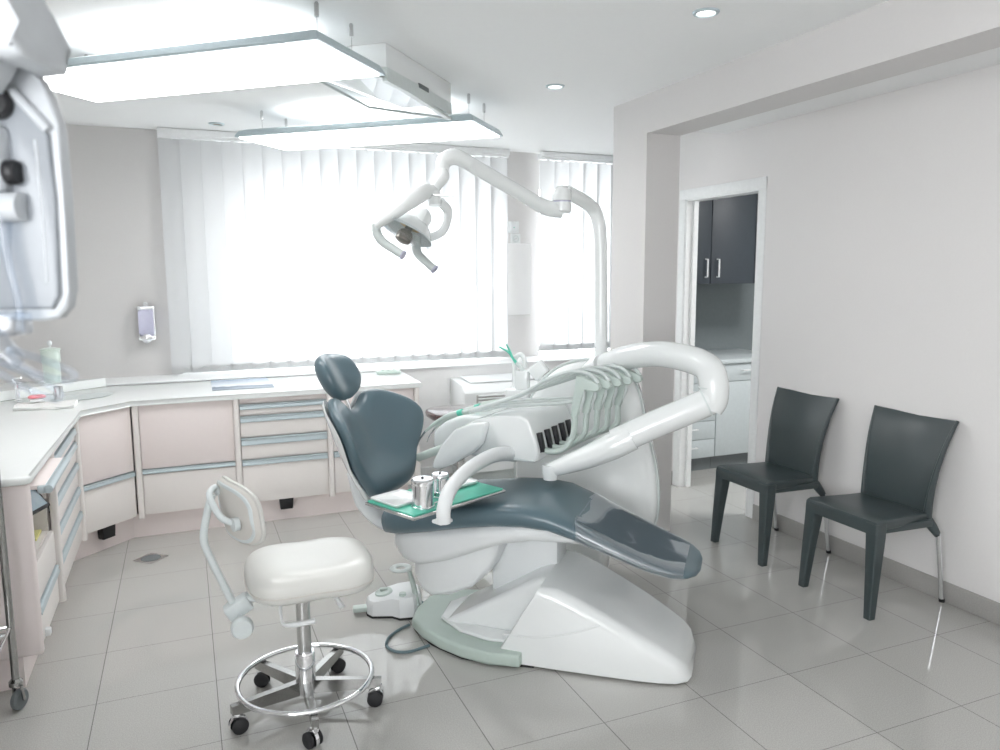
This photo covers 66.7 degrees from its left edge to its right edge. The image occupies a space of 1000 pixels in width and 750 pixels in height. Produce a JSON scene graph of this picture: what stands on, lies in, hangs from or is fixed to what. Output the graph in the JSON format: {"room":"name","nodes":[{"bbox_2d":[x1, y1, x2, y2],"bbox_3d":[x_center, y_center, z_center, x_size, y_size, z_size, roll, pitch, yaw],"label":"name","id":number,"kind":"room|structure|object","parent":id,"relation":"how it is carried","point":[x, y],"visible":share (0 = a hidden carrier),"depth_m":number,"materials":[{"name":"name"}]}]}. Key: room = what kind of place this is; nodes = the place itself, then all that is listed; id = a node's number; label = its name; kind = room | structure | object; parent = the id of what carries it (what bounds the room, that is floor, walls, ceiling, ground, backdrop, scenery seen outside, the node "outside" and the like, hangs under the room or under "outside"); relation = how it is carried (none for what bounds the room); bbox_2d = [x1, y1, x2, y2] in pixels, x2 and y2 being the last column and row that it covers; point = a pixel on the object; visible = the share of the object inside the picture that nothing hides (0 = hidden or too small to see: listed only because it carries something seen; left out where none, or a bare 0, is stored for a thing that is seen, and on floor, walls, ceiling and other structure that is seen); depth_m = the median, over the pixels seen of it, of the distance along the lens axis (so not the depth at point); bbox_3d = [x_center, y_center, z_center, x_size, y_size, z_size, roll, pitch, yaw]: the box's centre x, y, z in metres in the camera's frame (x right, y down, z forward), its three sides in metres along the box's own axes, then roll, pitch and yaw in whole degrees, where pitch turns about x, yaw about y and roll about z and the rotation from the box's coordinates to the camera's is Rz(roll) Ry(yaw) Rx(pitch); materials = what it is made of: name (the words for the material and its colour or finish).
{"room":"dental clinic","nodes":[
{"label":"dental clinic","id":0,"kind":"room"},
{"bbox_2d":[0,124,609,382],"bbox_3d":[-1.224,-0.895,5.737,5.000,1.640,0.340,-3,8,-22],"label":"wall","id":1,"kind":"structure","parent":0,"point":[115,174],"depth_m":5.02,"materials":[{"name":"grey paint"}]},
{"bbox_2d":[136,302,155,342],"bbox_3d":[-2.365,-0.353,5.078,0.108,0.271,0.123,-3,8,-22],"label":"soap dispenser","id":2,"kind":"object","parent":1,"relation":"attached to","point":[146,326],"visible":1,"depth_m":5.05,"materials":[{"name":"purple plastic"}]},
{"bbox_2d":[508,221,518,232],"bbox_3d":[0.109,-1.180,6.062,0.092,0.092,0.020,-3,8,-22],"label":"wall switch","id":3,"kind":"object","parent":1,"relation":"attached to","point":[513,226],"visible":1,"depth_m":6.05,"materials":[{"name":"white plastic"}]},
{"bbox_2d":[511,233,519,242],"bbox_3d":[0.125,-1.090,6.082,0.084,0.086,0.016,-3,8,-22],"label":"wall socket","id":4,"kind":"object","parent":1,"relation":"attached to","point":[515,237],"visible":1,"depth_m":6.08,"materials":[{"name":"white plastic"}]},
{"bbox_2d":[508,243,530,314],"bbox_3d":[0.131,-0.748,6.112,0.246,0.615,0.050,-3,8,-22],"label":"wall panel","id":5,"kind":"object","parent":1,"relation":"attached to","point":[519,254],"visible":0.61,"depth_m":6.09,"materials":[{"name":"paint"}]},
{"bbox_2d":[105,350,572,494],"bbox_3d":[-1.155,0.341,5.751,5.000,0.815,0.670,-3,8,-22],"label":"wall","id":6,"kind":"structure","parent":0,"point":[435,391],"depth_m":5.65,"materials":[{"name":"paint"}]},
{"bbox_2d":[106,349,607,385],"bbox_3d":[-1.091,-0.064,5.673,4.695,0.008,0.622,-3,8,-22],"label":"trim","id":7,"kind":"structure","parent":6,"relation":"attached to","point":[552,356],"depth_m":5.51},
{"bbox_2d":[420,464,452,475],"bbox_3d":[0.238,0.676,6.007,2.050,0.070,0.012,-3,8,-22],"label":"baseboard","id":8,"kind":"structure","parent":6,"relation":"attached to","point":[425,471],"depth_m":5.69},
{"bbox_2d":[0,468,999,749],"bbox_3d":[1.382,1.181,2.868,7.400,0.100,8.300,-3,8,-22],"label":"floor","id":9,"kind":"structure","parent":0,"point":[136,655],"depth_m":2.90,"materials":[{"name":"tile"}]},
{"bbox_2d":[0,476,28,709],"bbox_3d":[-1.816,0.784,2.331,0.505,0.860,0.489,-3,8,-22],"label":"trolley","id":10,"kind":"object","parent":9,"relation":"on","point":[19,698],"visible":1,"depth_m":2.62,"materials":[{"name":"metal"}]},
{"bbox_2d":[0,633,5,643],"bbox_3d":[-1.824,0.928,2.358,0.430,0.006,0.400,-3,8,-22],"label":"shelf","id":11,"kind":"object","parent":10,"relation":"attached to","point":[2,635],"depth_m":2.59,"materials":[{"name":"metal"}]},
{"bbox_2d":[0,457,69,660],"bbox_3d":[-1.997,0.686,2.861,0.645,0.644,0.506,-3,8,-22],"label":"base cabinet","id":12,"kind":"object","parent":9,"relation":"on","point":[34,573],"visible":0.84,"depth_m":2.73,"materials":[{"name":"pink laminate"}]},
{"bbox_2d":[34,529,41,540],"bbox_3d":[-1.926,0.653,3.059,0.120,0.012,0.120,-3,8,-22],"label":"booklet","id":13,"kind":"object","parent":12,"relation":"in","point":[37,533],"visible":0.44,"depth_m":3.08,"materials":[{"name":"yellow paper"}]},
{"bbox_2d":[31,490,49,514],"bbox_3d":[-1.890,0.468,2.984,0.130,0.162,0.190,-1,8,-2],"label":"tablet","id":14,"kind":"object","parent":12,"relation":"in","point":[39,502],"visible":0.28,"depth_m":3.04,"materials":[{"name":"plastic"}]},
{"bbox_2d":[29,457,62,489],"bbox_3d":[-1.871,0.385,2.894,0.305,0.016,0.450,-3,8,-22],"label":"drawer","id":15,"kind":"object","parent":12,"relation":"attached to","point":[48,473],"depth_m":2.88,"materials":[{"name":"laminate"}]},
{"bbox_2d":[0,371,422,486],"bbox_3d":[-1.486,0.195,3.947,2.625,0.030,2.294,-3,8,-22],"label":"countertop","id":16,"kind":"structure","parent":12,"relation":"on","point":[28,438],"depth_m":4.21,"materials":[{"name":"white laminate"}]},
{"bbox_2d":[12,377,32,401],"bbox_3d":[-2.639,0.079,4.196,0.117,0.140,0.044,1,8,6],"label":"faucet","id":17,"kind":"object","parent":16,"relation":"on","point":[17,390],"visible":0.97,"depth_m":4.19,"materials":[{"name":"silver metal"}]},
{"bbox_2d":[13,399,78,410],"bbox_3d":[-2.409,0.157,4.034,0.280,0.026,0.205,-3,8,-22],"label":"towel","id":18,"kind":"object","parent":16,"relation":"on","point":[67,403],"visible":0.97,"depth_m":3.98,"materials":[{"name":"white fabric"}]},
{"bbox_2d":[28,394,45,402],"bbox_3d":[-2.459,0.123,4.033,0.084,0.039,0.044,-7,10,-39],"label":"dish","id":19,"kind":"object","parent":18,"relation":"on","point":[38,397],"visible":1,"depth_m":4.02,"materials":[{"name":"red plastic"}]},
{"bbox_2d":[53,386,62,399],"bbox_3d":[-2.403,0.098,4.129,0.048,0.070,0.048,-3,8,-22],"label":"beaker","id":20,"kind":"object","parent":18,"relation":"on","point":[56,390],"visible":1,"depth_m":4.11,"materials":[{"name":"metal"}]},
{"bbox_2d":[0,378,105,400],"bbox_3d":[-2.692,0.100,4.358,0.720,0.056,0.581,-3,8,-22],"label":"ledge","id":21,"kind":"object","parent":16,"relation":"on","point":[7,392],"visible":0.9,"depth_m":4.48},
{"bbox_2d":[39,340,60,382],"bbox_3d":[-2.687,-0.081,4.543,0.112,0.253,0.112,-3,8,-22],"label":"jar","id":22,"kind":"object","parent":21,"relation":"on","point":[49,365],"visible":1,"depth_m":4.51,"materials":[{"name":"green plastic"}]},
{"bbox_2d":[52,392,112,400],"bbox_3d":[-2.392,0.125,4.356,0.211,0.004,0.340,4,9,31],"label":"basin","id":23,"kind":"object","parent":16,"relation":"in","point":[85,396],"visible":0.92,"depth_m":4.38,"materials":[{"name":"white ceramic"}]},
{"bbox_2d":[211,378,273,390],"bbox_3d":[-1.649,0.056,4.844,0.365,0.004,0.450,-3,8,-21],"label":"brochure","id":24,"kind":"object","parent":16,"relation":"on","point":[232,384],"visible":1,"depth_m":4.80,"materials":[{"name":"paper"}]},
{"bbox_2d":[376,369,400,374],"bbox_3d":[-0.782,-0.025,5.317,0.165,0.028,0.090,-3,8,-17],"label":"instrument box","id":25,"kind":"object","parent":16,"relation":"on","point":[388,371],"visible":1,"depth_m":5.29,"materials":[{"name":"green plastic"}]},
{"bbox_2d":[46,421,87,601],"bbox_3d":[-2.275,0.607,3.466,0.570,0.650,0.840,-3,8,-22],"label":"base cabinet","id":26,"kind":"object","parent":9,"relation":"on","point":[66,512],"visible":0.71,"depth_m":3.55,"materials":[{"name":"beige laminate"}]},
{"bbox_2d":[78,407,136,539],"bbox_3d":[-2.318,0.534,4.204,0.432,0.701,0.348,3,8,22],"label":"base cabinet","id":27,"kind":"object","parent":9,"relation":"on","point":[105,437],"visible":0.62,"depth_m":4.13,"materials":[{"name":"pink laminate"}]},
{"bbox_2d":[133,553,167,563],"bbox_3d":[-1.870,0.981,4.069,0.124,0.004,0.124,3,8,21],"label":"floor drain","id":28,"kind":"object","parent":9,"relation":"on","point":[150,558],"visible":1,"depth_m":4.06,"materials":[{"name":"metal"}]},
{"bbox_2d":[131,400,242,518],"bbox_3d":[-1.892,0.449,4.620,0.569,0.650,0.520,-3,8,-22],"label":"base cabinet","id":29,"kind":"object","parent":9,"relation":"on","point":[181,450],"visible":0.81,"depth_m":4.39,"materials":[{"name":"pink laminate"}]},
{"bbox_2d":[0,485,407,691],"bbox_3d":[-1.485,0.920,4.006,2.400,0.138,2.050,-3,8,-22],"label":"plinth","id":30,"kind":"object","parent":9,"relation":"on","point":[183,520],"visible":0.25,"depth_m":4.46,"materials":[{"name":"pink laminate"}]},
{"bbox_2d":[238,394,334,509],"bbox_3d":[-1.378,0.444,4.835,0.541,0.702,0.520,-3,8,-22],"label":"base cabinet","id":31,"kind":"object","parent":9,"relation":"on","point":[287,452],"visible":0.84,"depth_m":4.61,"materials":[{"name":"beige laminate"}]},
{"bbox_2d":[199,476,383,749],"bbox_3d":[-0.702,0.753,2.591,0.568,0.845,0.509,-3,8,-22],"label":"stool","id":32,"kind":"object","parent":9,"relation":"on","point":[300,573],"visible":1,"depth_m":2.51,"materials":[{"name":"white leather"}]},
{"bbox_2d":[332,388,420,492],"bbox_3d":[-0.871,0.388,5.040,0.555,0.650,0.520,-3,8,-22],"label":"base cabinet","id":33,"kind":"object","parent":9,"relation":"on","point":[342,484],"visible":0.2,"depth_m":4.77,"materials":[{"name":"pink laminate"}]},
{"bbox_2d":[353,563,423,620],"bbox_3d":[-0.492,0.961,3.399,0.331,0.212,0.202,-2,8,-14],"label":"foot pedal","id":34,"kind":"object","parent":9,"relation":"on","point":[399,601],"visible":0.91,"depth_m":3.35,"materials":[{"name":"white plastic"}]},
{"bbox_2d":[385,623,429,653],"bbox_3d":[-0.406,1.095,3.140,0.161,0.012,0.232,-5,9,-29],"label":"cable","id":35,"kind":"object","parent":9,"relation":"on","point":[408,624],"visible":1,"depth_m":3.07,"materials":[{"name":"grey rubber"}]},
{"bbox_2d":[425,404,474,469],"bbox_3d":[-0.266,0.529,4.988,0.519,0.640,0.499,-3,8,-22],"label":"spittoon bowl","id":36,"kind":"object","parent":9,"relation":"on","point":[434,413],"visible":0.2,"depth_m":4.91,"materials":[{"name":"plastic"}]},
{"bbox_2d":[450,371,549,478],"bbox_3d":[0.088,0.376,5.710,0.860,0.747,0.339,-3,8,-22],"label":"base cabinet","id":37,"kind":"object","parent":9,"relation":"on","point":[471,389],"visible":0.3,"depth_m":5.52,"materials":[{"name":"white laminate"}]},
{"bbox_2d":[314,353,701,683],"bbox_3d":[-0.004,0.513,3.158,1.645,1.159,0.612,2,8,18],"label":"dental chair","id":38,"kind":"object","parent":9,"relation":"on","point":[548,605],"visible":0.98,"depth_m":3.03,"materials":[{"name":"white plastic"}]},
{"bbox_2d":[327,389,423,497],"bbox_3d":[-0.562,0.304,3.316,0.265,0.445,0.598,2,8,18],"label":"backrest cushion","id":39,"kind":"object","parent":38,"relation":"on","point":[376,436],"depth_m":3.32,"materials":[{"name":"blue leather"}]},
{"bbox_2d":[381,477,701,578],"bbox_3d":[0.173,0.595,3.109,1.270,0.252,0.494,2,8,18],"label":"seat cushion","id":40,"kind":"object","parent":38,"relation":"on","point":[533,515],"depth_m":2.99,"materials":[{"name":"blue leather"}]},
{"bbox_2d":[505,352,659,567],"bbox_3d":[0.404,0.438,3.803,0.807,1.131,0.394,2,8,18],"label":"dental cuspidor unit","id":41,"kind":"object","parent":9,"relation":"on","point":[631,481],"visible":0.44,"depth_m":3.63,"materials":[{"name":"white plastic"}]},
{"bbox_2d":[372,148,607,355],"bbox_3d":[0.018,-0.461,3.297,1.155,0.992,0.298,-3,8,-22],"label":"lamp","id":42,"kind":"object","parent":41,"relation":"attached to","point":[409,222],"visible":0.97,"depth_m":3.19,"materials":[{"name":"white plastic"}]},
{"bbox_2d":[499,344,524,370],"bbox_3d":[0.061,-0.087,3.887,0.150,0.143,0.019,4,9,26],"label":"suction tips","id":43,"kind":"object","parent":41,"relation":"in","point":[509,352],"visible":1,"depth_m":3.88,"materials":[{"name":"green plastic"}]},
{"bbox_2d":[416,341,728,480],"bbox_3d":[0.316,0.136,3.376,1.384,0.592,0.577,4,9,27],"label":"dental delivery unit","id":44,"kind":"object","parent":41,"relation":"attached to","point":[536,429],"visible":1,"depth_m":3.25,"materials":[{"name":"white plastic"}]},
{"bbox_2d":[365,446,516,525],"bbox_3d":[-0.101,0.398,2.978,0.362,0.161,0.787,7,11,43],"label":"tray","id":45,"kind":"object","parent":44,"relation":"attached to","point":[452,496],"visible":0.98,"depth_m":2.80,"materials":[{"name":"plastic"}]},
{"bbox_2d":[371,489,411,507],"bbox_3d":[-0.376,0.459,2.820,0.160,0.013,0.150,7,11,43],"label":"dish","id":46,"kind":"object","parent":45,"relation":"on","point":[398,498],"visible":0.75,"depth_m":2.83,"materials":[{"name":"white ceramic"}]},
{"bbox_2d":[411,476,434,509],"bbox_3d":[-0.278,0.420,2.736,0.085,0.112,0.085,7,11,43],"label":"canister","id":47,"kind":"object","parent":45,"relation":"on","point":[422,486],"visible":1,"depth_m":2.70,"materials":[{"name":"silver metal"}]},
{"bbox_2d":[431,471,448,498],"bbox_3d":[-0.225,0.411,2.858,0.070,0.097,0.070,7,11,43],"label":"canister","id":48,"kind":"object","parent":45,"relation":"on","point":[440,478],"visible":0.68,"depth_m":2.83,"materials":[{"name":"silver metal"}]},
{"bbox_2d":[449,477,478,487],"bbox_3d":[-0.174,0.429,3.033,0.124,0.013,0.140,7,11,43],"label":"dish","id":49,"kind":"object","parent":45,"relation":"on","point":[470,481],"visible":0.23,"depth_m":3.03,"materials":[{"name":"white ceramic"}]},
{"bbox_2d":[434,408,505,446],"bbox_3d":[-0.120,0.243,3.623,0.260,0.170,0.350,4,9,27],"label":"housing","id":50,"kind":"object","parent":44,"relation":"attached to","point":[445,430],"depth_m":3.49,"materials":[{"name":"white plastic"}]},
{"bbox_2d":[691,376,714,470],"bbox_3d":[1.337,0.303,5.943,0.426,0.818,0.610,-3,8,-22],"label":"base cabinet","id":51,"kind":"object","parent":9,"relation":"on","point":[703,431],"visible":0.26,"depth_m":5.76,"materials":[{"name":"grey laminate"}]},
{"bbox_2d":[707,349,751,363],"bbox_3d":[1.657,-0.142,6.034,1.138,0.032,0.618,-3,8,-22],"label":"countertop","id":52,"kind":"structure","parent":51,"relation":"on","point":[727,356],"depth_m":6.00,"materials":[{"name":"grey laminate"}]},
{"bbox_2d":[710,362,751,468],"bbox_3d":[1.817,0.274,6.141,0.606,0.818,0.610,-3,8,-22],"label":"base cabinet","id":53,"kind":"object","parent":9,"relation":"on","point":[732,426],"visible":0.3,"depth_m":5.84,"materials":[{"name":"grey laminate"}]},
{"bbox_2d":[711,387,838,566],"bbox_3d":[1.501,0.528,4.147,0.501,0.856,0.444,-3,8,-22],"label":"dining chair","id":54,"kind":"object","parent":9,"relation":"on","point":[799,422],"visible":0.98,"depth_m":4.13,"materials":[{"name":"grey plastic"}]},
{"bbox_2d":[798,405,958,620],"bbox_3d":[1.757,0.610,3.536,0.501,0.856,0.444,-3,8,-22],"label":"dining chair","id":55,"kind":"object","parent":9,"relation":"on","point":[905,452],"visible":1,"depth_m":3.51,"materials":[{"name":"grey plastic"}]},
{"bbox_2d":[45,0,999,155],"bbox_3d":[0.263,-1.244,2.075,5.000,0.220,8.300,-3,8,-22],"label":"ceiling","id":56,"kind":"structure","parent":0,"point":[606,54],"depth_m":3.20,"materials":[{"name":"paint"}]},
{"bbox_2d":[0,0,78,402],"bbox_3d":[-0.764,-0.517,1.009,0.319,1.124,0.149,0,8,-1],"label":"machine","id":57,"kind":"object","parent":56,"relation":"hanging from","point":[39,277],"visible":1,"depth_m":1.08,"materials":[{"name":"white plastic"}]},
{"bbox_2d":[44,1,384,101],"bbox_3d":[-1.239,-1.274,3.026,1.470,0.164,0.507,2,8,18],"label":"lamp","id":58,"kind":"object","parent":56,"relation":"hanging from","point":[306,56],"visible":0.81,"depth_m":2.91,"materials":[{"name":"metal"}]},
{"bbox_2d":[44,41,378,101],"bbox_3d":[-1.238,-1.197,3.037,1.434,0.010,0.471,2,8,18],"label":"diffuser","id":59,"kind":"object","parent":58,"relation":"attached to","point":[244,64],"depth_m":2.94,"materials":[{"name":"white plastic"}]},
{"bbox_2d":[208,122,224,125],"bbox_3d":[-1.800,-1.593,4.823,0.100,0.008,0.100,-3,8,-22],"label":"recessed light","id":60,"kind":"object","parent":56,"relation":"in","point":[209,123],"visible":1,"depth_m":4.81,"materials":[{"name":"metal"}]},
{"bbox_2d":[157,127,509,373],"bbox_3d":[-1.082,-0.878,5.528,2.492,1.614,0.075,-3,8,-22],"label":"vertical blind","id":61,"kind":"object","parent":56,"relation":"hanging from","point":[274,260],"visible":0.81,"depth_m":5.44,"materials":[{"name":"fabric"}]},
{"bbox_2d":[235,93,502,149],"bbox_3d":[-0.761,-1.461,4.404,1.470,0.166,0.507,2,8,18],"label":"lamp","id":62,"kind":"object","parent":56,"relation":"hanging from","point":[461,126],"visible":1,"depth_m":4.29,"materials":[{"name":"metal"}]},
{"bbox_2d":[239,121,498,149],"bbox_3d":[-0.760,-1.383,4.414,1.434,0.010,0.471,2,8,18],"label":"diffuser","id":63,"kind":"object","parent":62,"relation":"attached to","point":[389,132],"depth_m":4.32,"materials":[{"name":"white plastic"}]},
{"bbox_2d":[319,43,451,119],"bbox_3d":[-0.577,-1.339,3.557,0.471,0.180,0.725,2,8,18],"label":"air conditioner","id":64,"kind":"object","parent":56,"relation":"attached to","point":[406,83],"visible":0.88,"depth_m":3.46,"materials":[{"name":"white plastic"}]},
{"bbox_2d":[545,84,564,88],"bbox_3d":[0.282,-1.475,3.887,0.100,0.008,0.100,-3,8,-22],"label":"recessed light","id":65,"kind":"object","parent":56,"relation":"in","point":[549,86],"visible":1,"depth_m":3.88,"materials":[{"name":"glass"}]},
{"bbox_2d":[538,151,612,350],"bbox_3d":[0.686,-1.000,6.254,0.802,1.582,0.075,-3,8,-22],"label":"vertical blind","id":66,"kind":"object","parent":56,"relation":"hanging from","point":[566,252],"visible":0.68,"depth_m":6.21,"materials":[{"name":"fabric"}]},
{"bbox_2d":[692,7,719,17],"bbox_3d":[0.757,-1.329,2.789,0.100,0.008,0.100,-3,8,-22],"label":"recessed light","id":67,"kind":"object","parent":56,"relation":"in","point":[706,12],"visible":1,"depth_m":2.78,"materials":[{"name":"glass"}]},
{"bbox_2d":[695,283,754,349],"bbox_3d":[2.622,-0.431,5.220,2.343,2.455,2.846,-3,8,-22],"label":"wall","id":68,"kind":"structure","parent":0,"point":[724,312],"depth_m":6.43,"materials":[{"name":"grey paint"}]},
{"bbox_2d":[710,194,756,283],"bbox_3d":[1.669,-1.101,5.785,0.398,0.800,0.411,-3,8,-22],"label":"upper cabinet","id":69,"kind":"object","parent":68,"relation":"attached to","point":[733,218],"visible":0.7,"depth_m":5.63,"materials":[{"name":"laminate"}]},
{"bbox_2d":[753,193,757,282],"bbox_3d":[2.039,-1.123,5.938,0.395,0.800,0.411,-3,8,-22],"label":"upper cabinet","id":70,"kind":"object","parent":68,"relation":"attached to","point":[757,193],"visible":0.16,"depth_m":5.71,"materials":[{"name":"laminate"}]},
{"bbox_2d":[610,0,999,530],"bbox_3d":[1.944,0.037,1.776,0.215,2.455,6.150,-3,8,-22],"label":"wall pillar","id":71,"kind":"structure","parent":0,"point":[891,38],"depth_m":3.74,"materials":[{"name":"grey paint"}]},
{"bbox_2d":[672,64,999,602],"bbox_3d":[2.395,-0.138,3.062,0.434,2.455,8.200,-3,8,-22],"label":"wall","id":72,"kind":"structure","parent":0,"point":[881,271],"depth_m":3.67,"materials":[{"name":"white paint"}]},
{"bbox_2d":[697,200,711,283],"bbox_3d":[1.326,-1.081,5.644,0.333,0.800,0.411,-3,8,-22],"label":"upper cabinet","id":73,"kind":"object","parent":72,"relation":"attached to","point":[705,207],"visible":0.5,"depth_m":5.54,"materials":[{"name":"laminate"}]},
{"bbox_2d":[672,176,766,517],"bbox_3d":[1.434,-0.187,4.936,0.102,2.057,0.835,-3,8,-22],"label":"door frame","id":74,"kind":"structure","parent":72,"relation":"in","point":[689,198],"depth_m":5.13,"materials":[{"name":"white wood"}]},
{"bbox_2d":[671,471,999,624],"bbox_3d":[2.341,1.089,2.788,0.010,0.096,7.440,-3,8,-22],"label":"baseboard","id":75,"kind":"structure","parent":72,"relation":"attached to","point":[988,609],"depth_m":3.67,"materials":[{"name":"stone"}]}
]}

